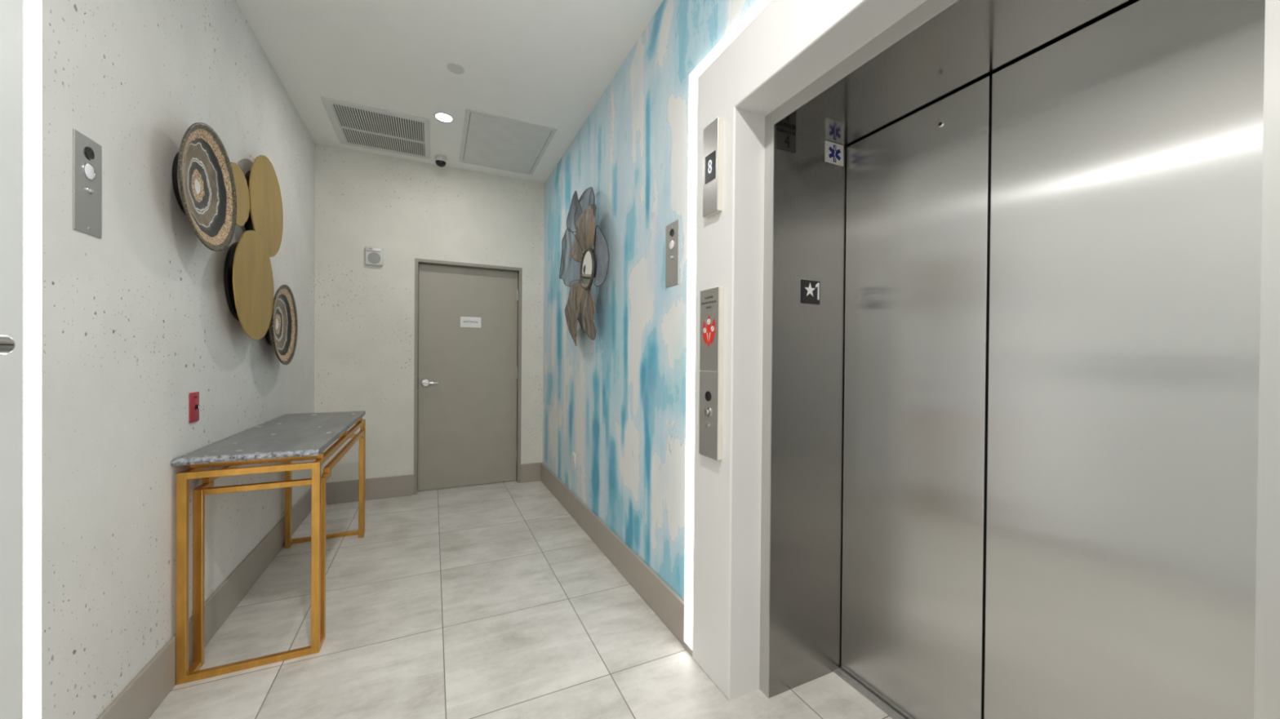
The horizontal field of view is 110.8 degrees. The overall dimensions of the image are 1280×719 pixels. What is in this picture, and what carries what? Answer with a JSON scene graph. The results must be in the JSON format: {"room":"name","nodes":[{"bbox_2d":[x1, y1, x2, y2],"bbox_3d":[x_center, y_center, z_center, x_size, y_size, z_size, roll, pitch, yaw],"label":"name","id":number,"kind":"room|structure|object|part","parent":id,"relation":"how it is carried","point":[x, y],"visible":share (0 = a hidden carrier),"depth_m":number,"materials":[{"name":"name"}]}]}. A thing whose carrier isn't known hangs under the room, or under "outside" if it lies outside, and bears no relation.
{"room":"lobby","nodes":[
{"label":"lobby","id":0,"kind":"room"},
{"bbox_2d":[0,0,23,718],"bbox_3d":[-1.167,0.036,0.300,0.080,2.420,1.645,0,0,-25],"label":"door","id":1,"kind":"structure","parent":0,"point":[11,11],"depth_m":1.03,"materials":[{"name":"white paint"}]},
{"bbox_2d":[0,333,15,355],"bbox_3d":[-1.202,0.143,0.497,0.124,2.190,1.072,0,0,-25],"label":"door handle","id":2,"kind":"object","parent":1,"relation":"attached to","point":[7,344],"depth_m":0.94,"materials":[{"name":"silver metal"}]},
{"bbox_2d":[38,0,315,718],"bbox_3d":[-1.144,-0.254,0.244,0.090,3.000,7.818,0,0,-25],"label":"wall","id":3,"kind":"structure","parent":0,"point":[136,319],"depth_m":1.47,"materials":[{"name":"white paint"}]},
{"bbox_2d":[23,0,39,718],"bbox_3d":[-1.140,-0.004,0.310,0.016,2.440,1.745,0,0,-25],"label":"door frame","id":4,"kind":"structure","parent":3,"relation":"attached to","point":[31,7],"depth_m":1.08,"materials":[{"name":"white paint"}]},
{"bbox_2d":[72,128,102,238],"bbox_3d":[-1.560,-0.492,1.251,0.010,0.272,0.111,0,0,-25],"label":"plate","id":5,"kind":"object","parent":3,"relation":"attached to","point":[86,153],"visible":1,"depth_m":1.24,"materials":[{"name":"silver metal"}]},
{"bbox_2d":[86,186,93,194],"bbox_3d":[-1.559,-0.479,1.252,0.007,0.019,0.019,0,0,-25],"label":"switch","id":6,"kind":"object","parent":5,"relation":"attached to","point":[90,190],"depth_m":1.25,"materials":[{"name":"silver metal"}]},
{"bbox_2d":[189,391,199,422],"bbox_3d":[-1.825,0.196,1.813,0.015,0.122,0.074,0,0,-25],"label":"wall plate","id":7,"kind":"object","parent":3,"relation":"attached to","point":[194,406],"visible":1,"depth_m":1.81,"materials":[{"name":"plastic"}]},
{"bbox_2d":[97,486,311,718],"bbox_3d":[-2.104,1.135,2.392,0.013,0.183,2.816,0,0,-25],"label":"baseboard","id":8,"kind":"structure","parent":3,"relation":"attached to","point":[140,700],"depth_m":1.92,"materials":[{"name":"beige paint"}]},
{"bbox_2d":[172,122,297,364],"bbox_3d":[-1.955,-0.534,2.190,0.092,1.142,1.487,0,0,-25],"label":"wall sculpture","id":9,"kind":"object","parent":3,"relation":"attached to","point":[214,193],"visible":1,"depth_m":2.10,"materials":[{"name":"gold metal"}]},
{"bbox_2d":[176,455,317,466],"bbox_3d":[-1.857,0.398,2.397,0.441,0.005,1.388,0,0,-25],"label":"tabletop","id":10,"kind":"object","parent":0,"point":[294,457],"depth_m":1.80,"materials":[{"name":"stone"}]},
{"bbox_2d":[314,143,544,494],"bbox_3d":[-1.600,-0.280,4.260,2.500,3.000,0.160,0,0,-25],"label":"wall","id":11,"kind":"structure","parent":0,"point":[364,314],"depth_m":3.90,"materials":[{"name":"white paint"}]},
{"bbox_2d":[325,474,413,504],"bbox_3d":[-2.366,1.125,3.816,0.723,0.183,0.015,0,0,-25],"label":"baseboard","id":12,"kind":"structure","parent":11,"relation":"attached to","point":[344,491],"depth_m":3.83,"materials":[{"name":"beige paint"}]},
{"bbox_2d":[365,246,382,266],"bbox_3d":[-2.297,-0.894,3.814,0.130,0.158,0.042,0,0,-25],"label":"speaker","id":13,"kind":"object","parent":11,"relation":"attached to","point":[374,255],"visible":1,"depth_m":3.80},
{"bbox_2d":[367,252,380,263],"bbox_3d":[-2.293,-0.875,3.806,0.098,0.098,0.004,0,0,-25],"label":"speaker grille","id":14,"kind":"object","parent":13,"relation":"attached to","point":[372,257],"depth_m":3.80,"materials":[{"name":"white plastic"}]},
{"bbox_2d":[413,257,522,494],"bbox_3d":[-1.635,0.156,4.239,0.946,2.128,0.150,0,0,-25],"label":"door","id":15,"kind":"structure","parent":11,"relation":"in","point":[468,380],"depth_m":4.22,"materials":[{"name":"paint"}]},
{"bbox_3d":[-1.967,0.215,4.048,0.072,0.072,0.063,0,0,-25],"label":"handle","id":16,"kind":"part","parent":15,"relation":"part of","materials":[{"name":"silver metal"}]},
{"bbox_3d":[-1.909,0.216,4.052,0.108,0.021,0.021,0,0,-25],"label":"lever","id":17,"kind":"part","parent":15,"relation":"part of","materials":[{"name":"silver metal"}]},
{"bbox_2d":[460,316,480,328],"bbox_3d":[-1.624,-0.358,4.236,0.187,0.101,0.005,0,0,-25],"label":"sign","id":18,"kind":"object","parent":15,"relation":"attached to","point":[465,322],"visible":1,"depth_m":4.23,"materials":[{"name":"white plastic"}]},
{"bbox_2d":[520,462,541,483],"bbox_3d":[-1.091,1.132,4.415,0.195,0.183,0.015,0,0,-25],"label":"baseboard","id":19,"kind":"structure","parent":11,"relation":"attached to","point":[529,472],"depth_m":4.41,"materials":[{"name":"beige paint"}]},
{"bbox_2d":[235,0,663,183],"bbox_3d":[0.129,-1.787,0.828,2.880,0.080,7.820,0,0,-25],"label":"ceiling","id":20,"kind":"structure","parent":0,"point":[544,63],"depth_m":2.57,"materials":[{"name":"paint"}]},
{"bbox_2d":[320,96,430,159],"bbox_3d":[-2.009,-1.774,3.445,0.665,0.010,0.715,0,0,-25],"label":"ceiling vent","id":21,"kind":"object","parent":20,"relation":"in","point":[353,124],"visible":1,"depth_m":3.39,"materials":[{"name":"metal"}]},
{"bbox_2d":[435,155,446,167],"bbox_3d":[-1.752,-1.737,3.878,0.096,0.084,0.096,0,0,-25],"label":"security camera","id":22,"kind":"object","parent":20,"relation":"attached to","point":[440,160],"visible":1,"depth_m":3.85,"materials":[{"name":"beige plastic"}]},
{"bbox_2d":[432,111,454,123],"bbox_3d":[-1.434,-1.770,3.226,0.144,0.006,0.144,0,0,-25],"label":"recessed light","id":23,"kind":"object","parent":20,"relation":"in","point":[442,117],"visible":1,"depth_m":3.22,"materials":[{"name":"white paint"}]},
{"bbox_2d":[446,62,464,74],"bbox_3d":[-1.118,-1.764,2.679,0.100,0.006,0.100,0,0,-25],"label":"sprinkler cover","id":24,"kind":"object","parent":20,"relation":"attached to","point":[456,68],"visible":1,"depth_m":2.67,"materials":[{"name":"beige plastic"}]},
{"bbox_2d":[458,108,556,175],"bbox_3d":[-1.130,-1.770,3.673,0.650,0.006,0.940,0,0,-25],"label":"access panel","id":25,"kind":"object","parent":20,"relation":"attached to","point":[488,140],"visible":1,"depth_m":3.60,"materials":[{"name":"metal"}]},
{"bbox_2d":[148,480,892,718],"bbox_3d":[-0.050,1.282,0.773,2.540,0.060,7.820,0,0,-25],"label":"floor","id":26,"kind":"structure","parent":0,"point":[487,601],"depth_m":1.99,"materials":[{"name":"tile"}]},
{"bbox_2d":[171,411,365,684],"bbox_3d":[-1.853,0.800,2.395,0.459,0.857,1.439,0,0,-25],"label":"console table","id":27,"kind":"object","parent":26,"relation":"on","point":[287,438],"visible":1,"depth_m":1.84,"materials":[{"name":"metal"}]},
{"bbox_3d":[-2.033,0.437,2.301,0.026,0.024,1.346,0,0,-25],"label":"rail","id":28,"kind":"part","parent":27,"relation":"part of","materials":[{"name":"metal"}]},
{"bbox_3d":[-2.032,0.513,2.312,0.024,0.048,1.186,0,0,-25],"label":"rail","id":29,"kind":"part","parent":27,"relation":"part of","materials":[{"name":"metal"}]},
{"bbox_3d":[-1.556,0.833,1.772,0.447,0.803,0.024,0,0,-25],"label":"frame","id":30,"kind":"part","parent":27,"relation":"part of","materials":[{"name":"metal"}]},
{"bbox_3d":[-1.573,0.877,1.826,0.435,0.714,0.091,0,0,-25],"label":"leg frame","id":31,"kind":"part","parent":27,"relation":"part of","materials":[{"name":"metal"}]},
{"bbox_3d":[-2.112,0.866,2.974,0.435,0.714,0.075,0,0,-25],"label":"leg frame","id":32,"kind":"part","parent":27,"relation":"part of","materials":[{"name":"metal"}]},
{"bbox_3d":[-2.138,0.821,3.012,0.447,0.803,0.024,0,0,-25],"label":"frame","id":33,"kind":"part","parent":27,"relation":"part of","materials":[{"name":"metal"}]},
{"bbox_3d":[-1.656,0.439,2.478,0.026,0.024,1.346,0,0,-25],"label":"rail","id":34,"kind":"part","parent":27,"relation":"part of","materials":[{"name":"metal"}]},
{"bbox_3d":[-1.656,0.515,2.489,0.024,0.048,1.186,0,0,-25],"label":"rail","id":35,"kind":"part","parent":27,"relation":"part of","materials":[{"name":"metal"}]},
{"bbox_2d":[833,667,907,718],"bbox_3d":[1.031,1.255,1.307,0.070,0.006,1.057,0,0,-25],"label":"sill","id":36,"kind":"structure","parent":26,"relation":"on","point":[856,685],"depth_m":1.64,"materials":[{"name":"silver metal"}]},
{"bbox_2d":[542,0,757,601],"bbox_3d":[0.678,-0.243,1.011,0.060,3.000,7.658,0,0,-25],"label":"wall","id":37,"kind":"structure","parent":0,"point":[616,400],"depth_m":2.45,"materials":[{"name":"paint"}]},
{"bbox_2d":[572,452,575,468],"bbox_3d":[-0.521,0.792,3.471,0.007,0.113,0.077,0,0,-25],"label":"wall outlet","id":38,"kind":"object","parent":37,"relation":"attached to","point":[573,453],"visible":1,"depth_m":3.46,"materials":[{"name":"white plastic"}]},
{"bbox_2d":[559,186,608,346],"bbox_3d":[-0.413,-0.673,3.151,0.139,1.153,1.116,0,0,-25],"label":"wall sculpture","id":39,"kind":"object","parent":37,"relation":"attached to","point":[585,231],"visible":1,"depth_m":2.97,"materials":[{"name":"metal"}]},
{"bbox_2d":[579,248,595,290],"bbox_3d":[-0.343,-0.588,2.874,0.018,0.271,0.271,0,0,-25],"label":"mirror","id":40,"kind":"object","parent":39,"relation":"attached to","point":[587,271],"depth_m":2.85,"materials":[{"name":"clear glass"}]},
{"bbox_2d":[540,462,684,645],"bbox_3d":[-0.398,1.144,3.192,0.019,0.183,2.818,0,0,-25],"label":"baseboard","id":41,"kind":"structure","parent":37,"relation":"attached to","point":[669,607],"depth_m":2.49,"materials":[{"name":"beige paint"}]},
{"bbox_2d":[665,219,679,288],"bbox_3d":[0.146,-0.491,2.062,0.010,0.296,0.120,0,0,-25],"label":"plate","id":42,"kind":"object","parent":37,"relation":"attached to","point":[673,228],"visible":1,"depth_m":2.06,"materials":[{"name":"silver metal"}]},
{"bbox_2d":[684,641,692,657],"bbox_3d":[0.214,1.234,1.885,0.021,0.028,0.070,0,0,-25],"label":"trim","id":43,"kind":"structure","parent":37,"relation":"attached to","point":[686,646],"depth_m":1.88,"materials":[{"name":"beige paint"}]},
{"bbox_2d":[684,0,771,649],"bbox_3d":[0.581,0.005,1.118,0.021,2.440,1.743,0,0,-25],"label":"wall trim","id":44,"kind":"structure","parent":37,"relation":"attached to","point":[759,5],"depth_m":1.86,"materials":[{"name":"white paint"}]},
{"bbox_2d":[684,66,697,649],"bbox_3d":[0.225,-0.002,1.876,0.021,2.440,0.067,0,0,-25],"label":"diffuser","id":45,"kind":"object","parent":44,"relation":"attached to","point":[693,77],"depth_m":1.87,"materials":[{"name":"white"}]},
{"bbox_2d":[697,0,771,76],"bbox_3d":[0.606,-1.190,1.081,0.021,0.048,1.676,0,0,-25],"label":"diffuser","id":46,"kind":"object","parent":44,"relation":"attached to","point":[759,5],"depth_m":1.62,"materials":[{"name":"white"}]},
{"bbox_3d":[1.138,-0.241,1.227,0.700,3.000,7.658,0,0,-25],"label":"wall","id":47,"kind":"structure","parent":0,"visible":0},
{"bbox_2d":[775,125,795,152],"bbox_3d":[0.543,-0.818,1.639,0.095,0.080,0.004,0,0,-25],"label":"number plate","id":48,"kind":"object","parent":47,"relation":"attached to","point":[785,139],"visible":1,"depth_m":1.64,"materials":[{"name":"grey metal"}]},
{"bbox_2d":[692,0,926,701],"bbox_3d":[0.668,0.046,1.149,0.213,2.420,1.622,0,0,-25],"label":"surround","id":49,"kind":"object","parent":47,"relation":"attached to","point":[788,45],"visible":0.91,"depth_m":1.63,"materials":[{"name":"paint"}]},
{"bbox_2d":[698,286,723,460],"bbox_3d":[0.269,0.053,1.705,0.036,0.650,0.125,0,0,-25],"label":"panel","id":50,"kind":"object","parent":49,"relation":"attached to","point":[711,331],"visible":1,"depth_m":1.68,"materials":[{"name":"metal"}]},
{"bbox_2d":[704,406,711,417],"bbox_3d":[0.258,0.202,1.700,0.012,0.042,0.042,0,0,-25],"label":"switch","id":51,"kind":"object","parent":50,"relation":"attached to","point":[707,409],"depth_m":1.69,"materials":[{"name":"silver metal"}]},
{"bbox_2d":[698,370,718,460],"bbox_3d":[0.264,0.211,1.704,0.003,0.332,0.125,0,0,-25],"label":"switch plate","id":52,"kind":"object","parent":50,"relation":"attached to","point":[708,380],"depth_m":1.70,"materials":[{"name":"silver metal"}]},
{"bbox_3d":[0.267,-0.115,1.702,0.003,0.315,0.125,0,0,-25],"label":"notice plate","id":53,"kind":"part","parent":50,"relation":"part of","materials":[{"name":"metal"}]},
{"bbox_2d":[702,117,723,217],"bbox_3d":[0.280,-0.735,1.704,0.026,0.348,0.099,0,0,-25],"label":"indicator","id":54,"kind":"object","parent":49,"relation":"attached to","point":[713,133],"visible":1,"depth_m":1.68,"materials":[{"name":"metal"}]},
{"bbox_2d":[800,279,820,304],"bbox_3d":[0.657,-0.259,1.698,0.096,0.090,0.004,0,0,-25],"label":"floor marker","id":55,"kind":"object","parent":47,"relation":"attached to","point":[810,290],"visible":1,"depth_m":1.70,"materials":[{"name":"black plastic"}]},
{"bbox_2d":[825,140,843,166],"bbox_3d":[0.770,-0.816,1.746,0.098,0.082,0.004,0,0,-25],"label":"sign","id":56,"kind":"object","parent":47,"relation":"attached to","point":[833,152],"visible":1,"depth_m":1.74,"materials":[{"name":"white plastic"}]},
{"bbox_2d":[840,75,991,718],"bbox_3d":[0.942,0.200,1.557,0.038,2.099,0.501,0,0,-25],"label":"door","id":57,"kind":"structure","parent":47,"relation":"in","point":[918,187],"depth_m":1.50,"materials":[{"name":"metal"}]},
{"bbox_2d":[759,0,1279,718],"bbox_3d":[0.899,0.174,1.232,0.423,2.167,1.162,0,0,-25],"label":"frame","id":58,"kind":"object","parent":47,"relation":"attached to","point":[940,49],"visible":0.87,"depth_m":1.63,"materials":[{"name":"metal"}]},
{"bbox_2d":[983,0,1265,718],"bbox_3d":[1.168,0.204,1.080,0.035,2.099,0.540,0,0,-25],"label":"door","id":59,"kind":"structure","parent":47,"relation":"in","point":[1125,265],"depth_m":1.05,"materials":[{"name":"metal"}]}
]}

